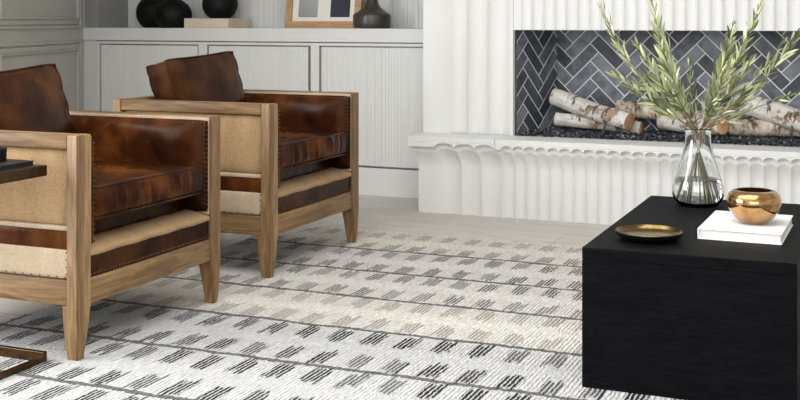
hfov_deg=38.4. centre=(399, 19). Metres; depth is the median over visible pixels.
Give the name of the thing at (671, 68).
branch
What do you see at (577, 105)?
birch log
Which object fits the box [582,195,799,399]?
coffee table
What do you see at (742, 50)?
branch
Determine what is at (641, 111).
birch log
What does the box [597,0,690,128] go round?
branch
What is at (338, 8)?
print
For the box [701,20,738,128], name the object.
branch
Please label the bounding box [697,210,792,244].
book
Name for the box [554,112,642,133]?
birch log
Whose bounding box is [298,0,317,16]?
print
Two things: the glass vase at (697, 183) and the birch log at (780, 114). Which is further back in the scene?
the birch log at (780, 114)
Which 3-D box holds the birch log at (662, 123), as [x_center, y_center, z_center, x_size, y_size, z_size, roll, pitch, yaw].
[1.480,0.532,5.841,0.090,0.089,0.426,0,-2,-31]
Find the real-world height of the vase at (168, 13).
0.242 m
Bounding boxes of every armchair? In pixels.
[0,110,220,360]
[113,89,358,277]
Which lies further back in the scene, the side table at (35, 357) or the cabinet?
the cabinet
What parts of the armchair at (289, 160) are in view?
leg, rail, panel, arm, rail, panel, leg, nailhead trim, arm, edge trim, rail, leg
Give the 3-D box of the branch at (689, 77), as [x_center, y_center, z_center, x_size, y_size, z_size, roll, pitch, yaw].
[0.976,0.364,3.830,0.042,0.482,0.045,0,0,23]
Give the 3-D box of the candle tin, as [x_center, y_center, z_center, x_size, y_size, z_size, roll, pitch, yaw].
[-1.183,0.392,3.348,0.074,0.038,0.074,0,0,23]
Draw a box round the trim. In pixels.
[0,0,80,109]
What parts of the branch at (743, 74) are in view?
stem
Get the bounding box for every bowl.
[727,187,781,224]
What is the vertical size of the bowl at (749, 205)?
0.097 m
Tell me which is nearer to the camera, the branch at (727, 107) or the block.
the branch at (727, 107)
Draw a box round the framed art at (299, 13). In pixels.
[285,0,362,27]
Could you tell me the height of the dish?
0.025 m
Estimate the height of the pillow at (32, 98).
0.408 m
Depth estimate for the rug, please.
3.70 m
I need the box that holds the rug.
[0,225,682,399]
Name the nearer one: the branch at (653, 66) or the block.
the branch at (653, 66)
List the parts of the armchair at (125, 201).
rail, panel, panel, arm, leg, nailhead trim, arm, edge trim, rail, leg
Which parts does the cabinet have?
bead moulding, panel, door, bead moulding, door, panel, bead moulding, door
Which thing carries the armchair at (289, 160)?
on the rug
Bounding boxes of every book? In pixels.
[0,159,33,170]
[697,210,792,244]
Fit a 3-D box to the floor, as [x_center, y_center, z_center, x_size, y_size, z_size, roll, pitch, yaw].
[-0.343,1.052,2.532,9.800,0.096,9.600,0,0,23]
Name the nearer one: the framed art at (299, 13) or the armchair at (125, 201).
the armchair at (125, 201)
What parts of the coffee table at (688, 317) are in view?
panel, panel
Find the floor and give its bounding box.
[0,195,610,322]
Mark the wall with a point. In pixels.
(65, 61)
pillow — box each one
[0,63,75,132]
[146,51,247,102]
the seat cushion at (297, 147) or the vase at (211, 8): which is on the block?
the vase at (211, 8)
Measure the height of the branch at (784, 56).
0.633 m
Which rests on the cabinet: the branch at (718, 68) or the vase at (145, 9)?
the vase at (145, 9)
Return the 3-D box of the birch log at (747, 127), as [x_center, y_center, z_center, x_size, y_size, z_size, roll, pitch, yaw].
[1.891,0.542,5.730,0.479,0.099,0.099,0,0,27]
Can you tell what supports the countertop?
on the cabinet
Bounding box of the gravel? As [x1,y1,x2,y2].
[519,126,799,146]
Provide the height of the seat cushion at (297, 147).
0.108 m
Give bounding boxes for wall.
[0,0,83,109]
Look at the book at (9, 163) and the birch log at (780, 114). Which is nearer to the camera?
the book at (9, 163)
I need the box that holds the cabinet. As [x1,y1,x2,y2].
[83,0,422,198]
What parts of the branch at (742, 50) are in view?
stem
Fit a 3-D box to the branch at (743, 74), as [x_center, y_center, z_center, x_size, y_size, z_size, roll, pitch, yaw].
[1.097,0.358,3.868,0.290,0.494,0.075,0,0,-27]
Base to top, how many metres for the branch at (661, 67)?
0.486 m
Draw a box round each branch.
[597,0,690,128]
[606,69,692,128]
[630,36,692,127]
[646,0,693,128]
[649,17,695,128]
[658,56,694,128]
[662,75,696,128]
[687,57,699,128]
[700,71,728,128]
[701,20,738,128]
[702,0,763,128]
[705,36,787,128]
[705,54,757,124]
[706,91,799,128]
[708,28,799,127]
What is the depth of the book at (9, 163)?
3.32 m
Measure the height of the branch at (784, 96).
0.381 m
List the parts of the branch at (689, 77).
stem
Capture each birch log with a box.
[549,88,634,129]
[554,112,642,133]
[615,100,704,120]
[656,117,728,134]
[729,119,799,136]
[739,94,799,132]
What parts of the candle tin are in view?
lid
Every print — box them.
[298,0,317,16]
[330,0,350,16]
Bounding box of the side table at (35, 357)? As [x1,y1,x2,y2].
[0,164,46,379]
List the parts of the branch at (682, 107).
stem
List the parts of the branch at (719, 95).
stem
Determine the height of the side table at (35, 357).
0.575 m
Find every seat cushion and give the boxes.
[93,159,203,216]
[279,129,347,168]
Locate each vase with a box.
[136,0,163,27]
[154,0,191,27]
[202,0,237,17]
[353,0,390,28]
[672,127,724,207]
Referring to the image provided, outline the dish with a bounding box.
[615,224,682,242]
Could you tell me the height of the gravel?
0.038 m
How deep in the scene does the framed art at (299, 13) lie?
6.94 m
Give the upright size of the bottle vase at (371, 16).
0.286 m
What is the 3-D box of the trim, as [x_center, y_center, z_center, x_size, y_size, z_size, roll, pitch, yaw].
[-2.056,-0.350,6.611,0.016,2.300,1.315,0,0,3]
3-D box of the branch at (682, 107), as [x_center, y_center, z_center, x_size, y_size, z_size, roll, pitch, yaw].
[0.925,0.390,3.776,0.074,0.430,0.251,0,0,37]
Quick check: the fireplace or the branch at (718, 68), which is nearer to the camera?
the branch at (718, 68)
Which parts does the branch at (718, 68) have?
stem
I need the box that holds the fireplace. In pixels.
[408,0,799,224]
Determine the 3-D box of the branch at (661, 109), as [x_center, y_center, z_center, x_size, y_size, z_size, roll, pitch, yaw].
[0.867,0.382,3.836,0.375,0.448,0.072,0,0,0]
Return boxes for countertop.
[83,27,422,42]
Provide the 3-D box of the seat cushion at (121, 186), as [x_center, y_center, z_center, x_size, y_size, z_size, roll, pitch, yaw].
[-1.073,0.546,3.859,0.620,0.106,0.608,0,0,23]
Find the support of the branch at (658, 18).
in the glass vase at (697, 183)
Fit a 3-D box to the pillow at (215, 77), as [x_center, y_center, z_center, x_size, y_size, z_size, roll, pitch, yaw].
[-0.866,0.345,5.037,0.209,0.408,0.540,0,0,25]
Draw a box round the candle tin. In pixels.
[0,147,6,161]
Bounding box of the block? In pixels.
[184,18,250,27]
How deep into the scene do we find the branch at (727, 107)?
3.74 m

